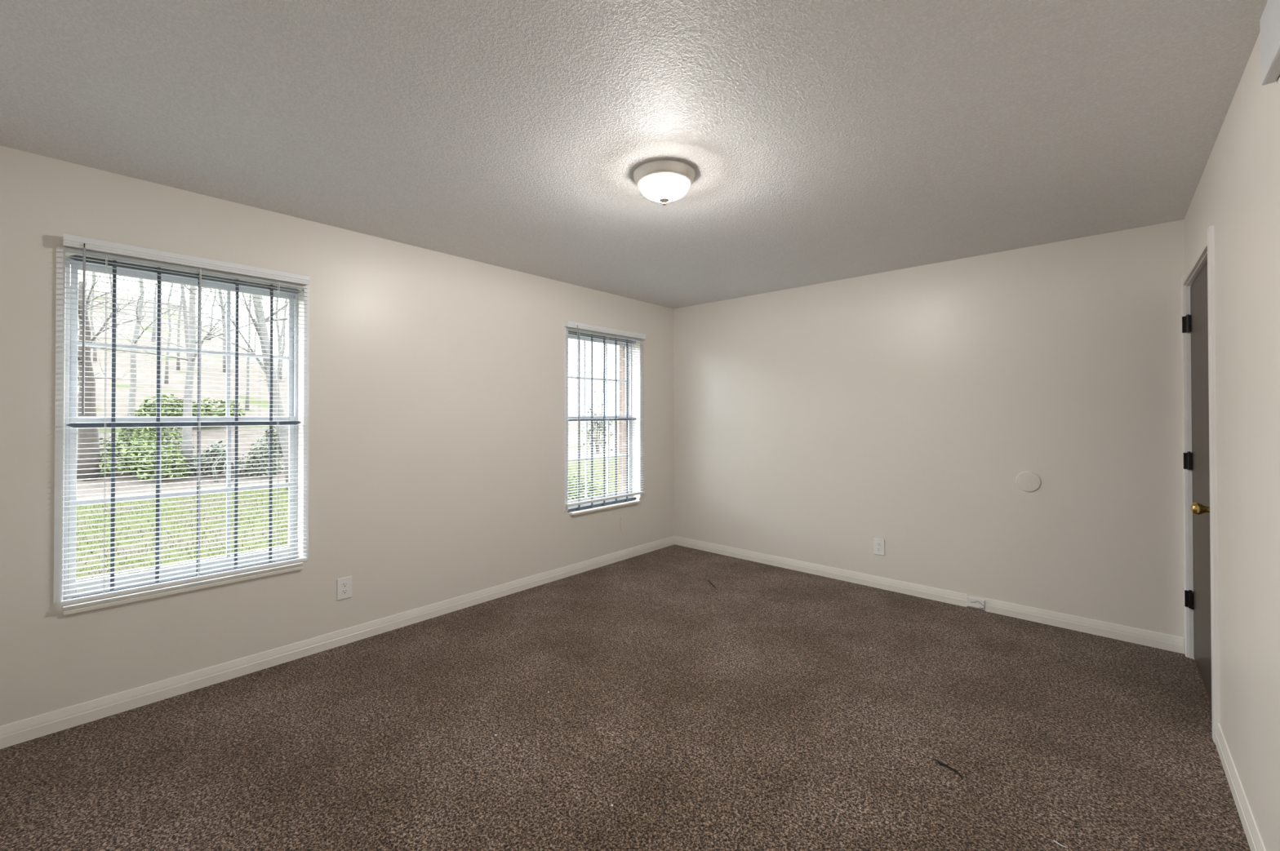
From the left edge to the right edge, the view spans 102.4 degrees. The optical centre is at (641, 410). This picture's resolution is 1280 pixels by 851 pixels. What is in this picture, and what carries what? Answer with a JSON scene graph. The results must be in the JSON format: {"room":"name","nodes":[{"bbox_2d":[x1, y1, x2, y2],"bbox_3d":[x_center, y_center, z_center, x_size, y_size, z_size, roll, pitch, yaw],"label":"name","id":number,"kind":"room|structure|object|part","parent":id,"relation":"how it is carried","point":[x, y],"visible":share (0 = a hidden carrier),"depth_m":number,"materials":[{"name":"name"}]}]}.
{"room":"empty bedroom","nodes":[
{"label":"empty bedroom","id":0,"kind":"room"},
{"bbox_2d":[0,145,674,726],"bbox_3d":[-1.319,0.157,3.617,0.155,2.440,5.020,0,-1,42],"label":"wall","id":1,"kind":"structure","parent":0,"point":[436,436],"depth_m":3.03,"materials":[{"name":"beige paint"}]},
{"bbox_2d":[53,246,309,615],"bbox_3d":[-2.235,0.093,2.588,0.172,1.577,0.940,0,-1,42],"label":"window","id":2,"kind":"structure","parent":1,"relation":"in","point":[60,392],"depth_m":2.47,"materials":[{"name":"white paint"}]},
{"bbox_3d":[-2.267,0.432,2.614,0.024,0.799,0.857,0,-1,42],"label":"sash","id":3,"kind":"part","parent":2,"relation":"part of","materials":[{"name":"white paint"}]},
{"bbox_3d":[-2.287,-0.295,2.638,0.024,0.740,0.857,0,-1,42],"label":"sash","id":4,"kind":"part","parent":2,"relation":"part of","materials":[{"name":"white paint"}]},
{"bbox_3d":[-2.216,0.854,2.565,0.110,0.020,0.885,0,-1,42],"label":"sill","id":5,"kind":"part","parent":2,"relation":"part of","materials":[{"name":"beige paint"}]},
{"bbox_2d":[66,254,301,599],"bbox_3d":[-2.193,0.084,2.551,0.019,1.520,0.882,0,-1,42],"label":"guard","id":6,"kind":"object","parent":2,"relation":"attached to","point":[113,424],"visible":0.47,"depth_m":2.49,"materials":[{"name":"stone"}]},
{"bbox_3d":[-2.198,0.831,2.550,0.006,0.026,0.882,0,-1,42],"label":"rail","id":7,"kind":"part","parent":6,"relation":"part of","materials":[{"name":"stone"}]},
{"bbox_3d":[-2.198,0.068,2.556,0.006,0.024,0.882,0,-1,42],"label":"rail","id":8,"kind":"part","parent":6,"relation":"part of","materials":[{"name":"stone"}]},
{"bbox_3d":[-2.199,-0.664,2.562,0.006,0.024,0.882,0,-1,42],"label":"rail","id":9,"kind":"part","parent":6,"relation":"part of","materials":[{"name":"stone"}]},
{"bbox_2d":[61,233,309,607],"bbox_3d":[-2.156,0.044,2.522,0.070,1.582,0.907,0,-1,42],"label":"window blind","id":10,"kind":"object","parent":2,"relation":"attached to","point":[68,240],"visible":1,"depth_m":2.44,"materials":[{"name":"white plastic"}]},
{"bbox_3d":[-2.375,0.053,2.281,0.028,1.522,0.005,0,-1,42],"label":"ladder cord","id":11,"kind":"part","parent":10,"relation":"part of","materials":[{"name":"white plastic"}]},
{"bbox_3d":[-2.156,0.824,2.516,0.027,0.022,0.901,0,-1,42],"label":"rail","id":12,"kind":"part","parent":10,"relation":"part of","materials":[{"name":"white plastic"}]},
{"bbox_3d":[-2.161,0.054,2.519,0.028,1.522,0.005,0,-1,42],"label":"ladder cord","id":13,"kind":"part","parent":10,"relation":"part of","materials":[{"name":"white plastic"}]},
{"bbox_3d":[-1.946,0.056,2.758,0.028,1.522,0.005,0,-1,42],"label":"ladder cord","id":14,"kind":"part","parent":10,"relation":"part of","materials":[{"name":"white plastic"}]},
{"bbox_2d":[0,536,674,749],"bbox_3d":[-1.257,1.333,3.552,0.011,0.088,4.780,0,-1,42],"label":"baseboard","id":15,"kind":"structure","parent":1,"relation":"attached to","point":[29,729],"depth_m":2.73,"materials":[{"name":"white paint"}]},
{"bbox_2d":[337,576,351,600],"bbox_3d":[-1.741,1.045,3.020,0.008,0.124,0.080,0,-1,42],"label":"wall outlet","id":16,"kind":"object","parent":1,"relation":"attached to","point":[344,584],"visible":1,"depth_m":3.02,"materials":[{"name":"white plastic"}]},
{"bbox_2d":[342,588,347,595],"bbox_3d":[-1.739,1.065,3.018,0.003,0.034,0.034,0,-1,42],"label":"receptacle","id":17,"kind":"object","parent":16,"relation":"attached to","point":[344,591],"depth_m":3.02,"materials":[{"name":"grey plastic"}]},
{"bbox_2d":[342,582,347,587],"bbox_3d":[-1.739,1.026,3.019,0.003,0.034,0.034,0,-1,42],"label":"receptacle","id":18,"kind":"object","parent":16,"relation":"attached to","point":[344,584],"depth_m":3.02,"materials":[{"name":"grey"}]},
{"bbox_2d":[563,327,641,516],"bbox_3d":[-0.368,0.107,4.647,0.188,1.577,0.955,0,-1,42],"label":"window","id":19,"kind":"structure","parent":1,"relation":"in","point":[584,378],"depth_m":4.60,"materials":[{"name":"white paint"}]},
{"bbox_3d":[-0.422,-0.281,4.708,0.024,0.740,0.857,0,-1,42],"label":"sash","id":20,"kind":"part","parent":19,"relation":"part of","materials":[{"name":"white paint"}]},
{"bbox_3d":[-0.402,0.447,4.685,0.024,0.799,0.857,0,-1,42],"label":"sash","id":21,"kind":"part","parent":19,"relation":"part of","materials":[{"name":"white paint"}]},
{"bbox_2d":[567,331,636,512],"bbox_3d":[-0.336,0.098,4.613,0.019,1.520,0.882,0,-1,42],"label":"guard","id":22,"kind":"object","parent":19,"relation":"attached to","point":[615,419],"visible":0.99,"depth_m":4.60,"materials":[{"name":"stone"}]},
{"bbox_3d":[-0.340,0.845,4.611,0.006,0.026,0.882,0,-1,42],"label":"rail","id":23,"kind":"part","parent":22,"relation":"part of","materials":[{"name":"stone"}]},
{"bbox_3d":[-0.341,0.082,4.617,0.006,0.024,0.882,0,-1,42],"label":"rail","id":24,"kind":"part","parent":22,"relation":"part of","materials":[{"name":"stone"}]},
{"bbox_3d":[-0.341,-0.650,4.623,0.006,0.024,0.882,0,-1,42],"label":"rail","id":25,"kind":"part","parent":22,"relation":"part of","materials":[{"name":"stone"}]},
{"bbox_2d":[564,320,645,506],"bbox_3d":[-0.296,0.033,4.586,0.070,1.530,0.959,0,-1,42],"label":"window blind","id":26,"kind":"object","parent":19,"relation":"attached to","point":[568,323],"visible":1,"depth_m":4.54,"materials":[{"name":"white plastic"}]},
{"bbox_3d":[-0.527,0.041,4.332,0.028,1.470,0.005,0,-1,42],"label":"ladder cord","id":27,"kind":"part","parent":26,"relation":"part of","materials":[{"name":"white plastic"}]},
{"bbox_3d":[-0.296,0.787,4.581,0.027,0.022,0.953,0,-1,42],"label":"rail","id":28,"kind":"part","parent":26,"relation":"part of","materials":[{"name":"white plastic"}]},
{"bbox_3d":[-0.301,0.043,4.584,0.028,1.470,0.005,0,-1,42],"label":"ladder cord","id":29,"kind":"part","parent":26,"relation":"part of","materials":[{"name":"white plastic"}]},
{"bbox_3d":[-0.073,0.045,4.836,0.028,1.470,0.005,0,-1,42],"label":"ladder cord","id":30,"kind":"part","parent":26,"relation":"part of","materials":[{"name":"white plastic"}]},
{"bbox_3d":[-0.339,0.869,4.630,0.132,0.020,0.835,0,-1,42],"label":"sill","id":31,"kind":"part","parent":19,"relation":"part of","materials":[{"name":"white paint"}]},
{"bbox_2d":[62,275,626,594],"bbox_3d":[-1.387,0.218,3.744,0.114,3.360,7.880,0,-1,42],"label":"wall","id":32,"kind":"structure","parent":0,"point":[622,424],"depth_m":5.09,"materials":[{"name":"brick"}]},
{"bbox_2d":[0,544,1250,850],"bbox_3d":[0.190,1.415,2.248,4.215,0.100,5.020,0,-1,42],"label":"floor","id":33,"kind":"structure","parent":0,"point":[767,708],"depth_m":2.11,"materials":[{"name":"brown carpet"}]},
{"bbox_2d":[934,759,962,778],"bbox_3d":[1.163,1.355,1.949,0.017,0.010,0.111,0,-1,-29],"label":"twig","id":34,"kind":"object","parent":33,"relation":"on","point":[935,760],"visible":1,"depth_m":1.96,"materials":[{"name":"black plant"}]},
{"bbox_2d":[0,0,1267,309],"bbox_3d":[0.083,-1.124,2.362,3.935,0.100,5.020,0,-1,42],"label":"ceiling","id":35,"kind":"structure","parent":0,"point":[823,141],"depth_m":1.89,"materials":[{"name":"paint"}]},
{"bbox_2d":[633,160,695,205],"bbox_3d":[0.104,-1.003,2.345,0.281,0.142,0.281,0,-1,42],"label":"ceiling light","id":36,"kind":"object","parent":35,"relation":"attached to","point":[660,178],"visible":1,"depth_m":2.30,"materials":[{"name":"white glass"}]},
{"bbox_2d":[674,219,1184,644],"bbox_3d":[1.738,0.159,4.160,3.660,2.440,0.120,0,-1,42],"label":"wall","id":37,"kind":"structure","parent":0,"point":[904,408],"depth_m":3.61,"materials":[{"name":"beige paint"}]},
{"bbox_2d":[873,537,884,555],"bbox_3d":[1.836,1.058,3.980,0.080,0.124,0.008,0,-1,42],"label":"wall outlet","id":38,"kind":"object","parent":37,"relation":"attached to","point":[878,544],"visible":1,"depth_m":3.98,"materials":[{"name":"white plastic"}]},
{"bbox_2d":[674,536,1184,653],"bbox_3d":[1.689,1.334,4.107,3.644,0.088,0.011,0,-1,42],"label":"baseboard","id":39,"kind":"structure","parent":37,"relation":"attached to","point":[1121,633],"depth_m":3.63,"materials":[{"name":"white paint"}]},
{"bbox_2d":[966,596,985,609],"bbox_3d":[2.304,1.330,3.549,0.104,0.062,0.017,0,-1,42],"label":"wall outlet","id":40,"kind":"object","parent":37,"relation":"attached to","point":[976,605],"depth_m":3.54,"materials":[{"name":"white plastic"}]},
{"bbox_2d":[1015,471,1040,492],"bbox_3d":[2.523,0.467,3.362,0.131,0.131,0.010,0,-1,42],"label":"round cover","id":41,"kind":"object","parent":37,"relation":"attached to","point":[1028,482],"visible":1,"depth_m":3.36,"materials":[{"name":"beige plastic"}]},
{"bbox_2d":[1183,33,1279,850],"bbox_3d":[1.502,0.134,1.075,0.120,2.440,5.020,0,-1,42],"label":"wall","id":42,"kind":"structure","parent":0,"point":[1237,191],"depth_m":1.62,"materials":[{"name":"beige paint"}]},
{"bbox_2d":[1181,225,1218,743],"bbox_3d":[2.723,0.305,2.476,0.182,2.118,1.059,0,-1,42],"label":"door","id":43,"kind":"structure","parent":42,"relation":"in","point":[1197,281],"depth_m":2.54,"materials":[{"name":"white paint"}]},
{"bbox_3d":[3.031,0.307,2.871,0.014,2.117,0.059,0,-1,42],"label":"casing","id":44,"kind":"part","parent":43,"relation":"part of","materials":[{"name":"white paint"}]},
{"bbox_3d":[2.696,-0.724,2.509,0.014,0.060,0.939,0,-1,42],"label":"head casing","id":45,"kind":"part","parent":43,"relation":"part of","materials":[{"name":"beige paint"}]},
{"bbox_3d":[2.419,0.427,2.214,0.078,0.066,0.066,0,-1,42],"label":"knob","id":46,"kind":"part","parent":43,"relation":"part of","materials":[{"name":"gold metal"}]},
{"bbox_3d":[2.362,0.302,2.129,0.014,2.117,0.060,0,-1,42],"label":"casing","id":47,"kind":"part","parent":43,"relation":"part of","materials":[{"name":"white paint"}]},
{"bbox_2d":[1215,723,1266,850],"bbox_3d":[1.099,1.308,0.715,0.011,0.088,3.719,0,-1,42],"label":"baseboard","id":48,"kind":"structure","parent":42,"relation":"attached to","point":[1252,834],"depth_m":1.74,"materials":[{"name":"white paint"}]},
{"bbox_2d":[1259,0,1279,85],"bbox_3d":[1.551,-0.940,1.250,0.028,0.180,0.255,0,-1,42],"label":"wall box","id":49,"kind":"object","parent":42,"relation":"attached to","point":[1269,21],"visible":1,"depth_m":1.28,"materials":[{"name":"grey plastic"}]},
{"label":"outside","id":50,"kind":"structure","parent":0,"visible":0},
{"bbox_2d":[68,288,618,497],"bbox_3d":[-15.765,-5.108,53.546,61.600,15.026,130.000,0,-1,42],"label":"hillside","id":51,"kind":"structure","parent":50,"point":[262,391],"depth_m":23.54,"materials":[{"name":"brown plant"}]},
{"bbox_2d":[80,273,129,328],"bbox_3d":[-35.304,-10.322,34.250,5.521,9.853,7.386,0,-1,42],"label":"bare tree","id":52,"kind":"object","parent":51,"relation":"on","point":[110,279],"visible":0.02,"depth_m":34.28,"materials":[{"name":"grey plant"}]},
{"bbox_2d":[80,271,144,361],"bbox_3d":[-26.435,-7.247,24.721,5.640,10.083,4.847,0,-1,42],"label":"bare tree","id":53,"kind":"object","parent":51,"relation":"on","point":[95,354],"visible":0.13,"depth_m":24.87,"materials":[{"name":"grey plant"}]},
{"bbox_2d":[69,271,156,481],"bbox_3d":[-13.972,-1.234,12.937,4.384,6.072,2.749,0,-1,42],"label":"bare tree","id":54,"kind":"object","parent":51,"relation":"on","point":[90,397],"visible":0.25,"depth_m":12.76,"materials":[{"name":"grey plant"}]},
{"bbox_2d":[77,271,172,317],"bbox_3d":[-20.320,-5.569,18.652,5.219,10.084,3.995,0,0,7],"label":"bare tree","id":55,"kind":"object","parent":51,"relation":"on","point":[94,273],"visible":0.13,"depth_m":18.73,"materials":[{"name":"grey plant"}]},
{"bbox_2d":[98,432,167,476],"bbox_3d":[-13.261,1.129,13.403,1.495,1.106,1.588,0,-1,42],"label":"bush","id":56,"kind":"object","parent":51,"relation":"on","point":[153,444],"visible":0.56,"depth_m":13.22,"materials":[{"name":"green plant"}]},
{"bbox_2d":[111,275,186,342],"bbox_3d":[-30.116,-9.384,31.710,4.663,10.607,5.176,0,0,1],"label":"bare tree","id":57,"kind":"object","parent":51,"relation":"on","point":[121,277],"visible":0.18,"depth_m":31.64,"materials":[{"name":"grey plant"}]},
{"bbox_2d":[85,275,213,436],"bbox_3d":[-16.200,-3.698,16.078,6.275,9.250,3.417,0,0,-4],"label":"bare tree","id":58,"kind":"object","parent":51,"relation":"on","point":[131,404],"visible":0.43,"depth_m":15.97,"materials":[{"name":"grey plant"}]},
{"bbox_2d":[115,409,194,452],"bbox_3d":[-14.346,0.630,15.033,1.665,1.283,1.852,0,0,-14],"label":"bush","id":59,"kind":"object","parent":51,"relation":"on","point":[135,429],"visible":0.41,"depth_m":14.95,"materials":[{"name":"green plant"}]},
{"bbox_2d":[106,284,208,370],"bbox_3d":[-23.649,-7.377,25.381,4.654,10.976,5.522,0,0,-18],"label":"bare tree","id":60,"kind":"object","parent":51,"relation":"on","point":[178,363],"visible":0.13,"depth_m":25.60,"materials":[{"name":"grey plant"}]},
{"bbox_2d":[132,446,189,479],"bbox_3d":[-12.508,1.359,13.404,1.392,0.869,1.133,0,-1,42],"label":"bush","id":61,"kind":"object","parent":51,"relation":"on","point":[166,453],"visible":0.67,"depth_m":13.25,"materials":[{"name":"green plant"}]},
{"bbox_2d":[118,276,209,384],"bbox_3d":[-21.016,-6.290,22.964,7.126,10.519,4.625,0,-1,42],"label":"bare tree","id":62,"kind":"object","parent":51,"relation":"on","point":[166,366],"visible":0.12,"depth_m":22.50,"materials":[{"name":"grey plant"}]},
{"bbox_2d":[77,284,287,474],"bbox_3d":[-12.458,-3.532,13.717,6.730,10.676,6.559,0,-1,42],"label":"bare tree","id":63,"kind":"object","parent":51,"relation":"on","point":[188,384],"visible":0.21,"depth_m":13.98,"materials":[{"name":"grey plant"}]},
{"bbox_2d":[127,289,242,373],"bbox_3d":[-22.542,-7.282,26.157,5.918,10.844,6.481,0,-1,42],"label":"bare tree","id":64,"kind":"object","parent":51,"relation":"on","point":[220,291],"visible":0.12,"depth_m":26.54,"materials":[{"name":"grey plant"}]},
{"bbox_2d":[134,393,245,416],"bbox_3d":[-15.611,-0.001,17.870,2.359,1.139,2.672,0,0,3],"label":"bush","id":65,"kind":"object","parent":51,"relation":"on","point":[166,409],"visible":0.32,"depth_m":17.52,"materials":[{"name":"green plant"}]},
{"bbox_2d":[186,440,234,476],"bbox_3d":[-11.902,1.295,14.211,1.379,0.978,1.132,0,-1,42],"label":"bush","id":66,"kind":"object","parent":51,"relation":"on","point":[204,455],"visible":0.59,"depth_m":13.94,"materials":[{"name":"green plant"}]},
{"bbox_2d":[137,284,288,399],"bbox_3d":[-15.815,-3.559,17.551,6.212,8.129,4.988,0,-1,-27],"label":"bare tree","id":67,"kind":"object","parent":51,"relation":"on","point":[182,290],"visible":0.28,"depth_m":17.75,"materials":[{"name":"grey plant"}]},
{"bbox_2d":[207,289,217,340],"bbox_3d":[-30.123,-8.382,36.694,4.243,7.014,2.913,0,-1,42],"label":"bare tree","id":68,"kind":"object","parent":51,"relation":"on","point":[211,321],"visible":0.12,"depth_m":36.60,"materials":[{"name":"grey plant"}]},
{"bbox_2d":[211,453,222,482],"bbox_3d":[-11.192,1.562,13.594,0.090,0.787,0.238,0,-1,33],"label":"stick","id":69,"kind":"object","parent":51,"relation":"on","point":[213,473],"visible":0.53,"depth_m":13.52,"materials":[{"name":"grey"}]},
{"bbox_2d":[213,453,226,482],"bbox_3d":[-11.082,1.516,13.581,0.316,0.905,0.071,0,-1,-36],"label":"stick","id":70,"kind":"object","parent":51,"relation":"on","point":[215,473],"visible":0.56,"depth_m":13.52,"materials":[{"name":"grey"}]},
{"bbox_2d":[222,460,226,481],"bbox_3d":[-10.989,1.499,13.674,0.045,0.944,0.234,0,0,6],"label":"stick","id":71,"kind":"object","parent":51,"relation":"on","point":[225,460],"visible":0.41,"depth_m":13.59,"materials":[{"name":"grey"}]},
{"bbox_2d":[201,289,278,410],"bbox_3d":[-15.825,-4.285,21.100,4.760,8.786,2.737,0,0,-15],"label":"bare tree","id":72,"kind":"object","parent":51,"relation":"on","point":[247,393],"visible":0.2,"depth_m":20.84,"materials":[{"name":"grey plant"}]},
{"bbox_2d":[204,293,287,379],"bbox_3d":[-19.177,-6.847,26.723,5.761,10.692,6.765,0,-1,42],"label":"bare tree","id":73,"kind":"object","parent":51,"relation":"on","point":[277,322],"visible":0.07,"depth_m":27.16,"materials":[{"name":"grey plant"}]},
{"bbox_2d":[232,435,284,477],"bbox_3d":[-10.845,1.293,14.558,1.296,1.163,1.305,0,0,8],"label":"bush","id":74,"kind":"object","parent":51,"relation":"on","point":[258,450],"visible":0.71,"depth_m":14.39,"materials":[{"name":"green plant"}]},
{"bbox_2d":[249,426,282,453],"bbox_3d":[-11.622,0.823,16.679,1.737,1.166,1.483,0,0,-5],"label":"bush","id":75,"kind":"object","parent":51,"relation":"on","point":[274,440],"visible":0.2,"depth_m":16.22,"materials":[{"name":"green plant"}]},
{"bbox_2d":[262,296,288,367],"bbox_3d":[-25.838,-7.615,37.017,5.864,10.157,5.501,0,0,-5],"label":"bare tree","id":76,"kind":"object","parent":51,"relation":"on","point":[283,336],"visible":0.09,"depth_m":37.27,"materials":[{"name":"grey plant"}]},
{"bbox_2d":[266,298,288,381],"bbox_3d":[-16.481,-4.124,24.553,3.912,7.264,3.142,0,-1,42],"label":"bare tree","id":77,"kind":"object","parent":51,"relation":"on","point":[284,321],"visible":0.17,"depth_m":24.27,"materials":[{"name":"grey plant"}]},
{"bbox_2d":[580,388,613,453],"bbox_3d":[-2.159,0.506,24.436,1.575,3.163,1.430,0,-1,42],"label":"bush","id":78,"kind":"object","parent":51,"relation":"on","point":[597,445],"visible":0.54,"depth_m":24.40,"materials":[{"name":"green plant"}]},
{"bbox_2d":[580,359,614,431],"bbox_3d":[-4.336,-1.517,45.879,4.436,6.910,3.808,0,0,13],"label":"bare tree","id":79,"kind":"object","parent":51,"relation":"on","point":[612,359],"visible":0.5,"depth_m":45.94,"materials":[{"name":"grey plant"}]},
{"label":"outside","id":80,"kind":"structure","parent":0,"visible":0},
{"bbox_2d":[67,457,618,580],"bbox_3d":[0.283,1.975,15.474,13.130,0.001,75.000,0,-1,42],"label":"lawn","id":81,"kind":"structure","parent":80,"point":[224,495],"depth_m":8.55,"materials":[{"name":"green plant"}]},
{"bbox_2d":[153,288,288,492],"bbox_3d":[-8.582,-2.389,12.472,6.029,8.950,4.942,0,-1,42],"label":"bare tree","id":82,"kind":"object","parent":81,"relation":"on","point":[282,412],"visible":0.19,"depth_m":11.90,"materials":[{"name":"grey plant"}]},
{"bbox_2d":[568,474,601,500],"bbox_3d":[-1.205,1.598,10.005,0.918,0.736,1.038,0,-1,42],"label":"bush","id":83,"kind":"object","parent":81,"relation":"on","point":[569,480],"visible":0.24,"depth_m":9.99,"materials":[{"name":"green plant"}]},
{"bbox_2d":[568,471,603,495],"bbox_3d":[-1.369,1.664,11.056,0.986,0.624,1.026,0,-1,42],"label":"bush","id":84,"kind":"object","parent":81,"relation":"on","point":[575,472],"visible":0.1,"depth_m":11.12,"materials":[{"name":"green plant"}]},
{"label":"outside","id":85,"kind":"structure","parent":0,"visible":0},
{"bbox_2d":[76,453,618,500],"bbox_3d":[-4.538,2.055,19.818,1.150,0.112,75.000,0,-1,42],"label":"road","id":86,"kind":"structure","parent":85,"point":[611,454],"depth_m":12.53,"materials":[{"name":"grey asphalt"}]}
]}

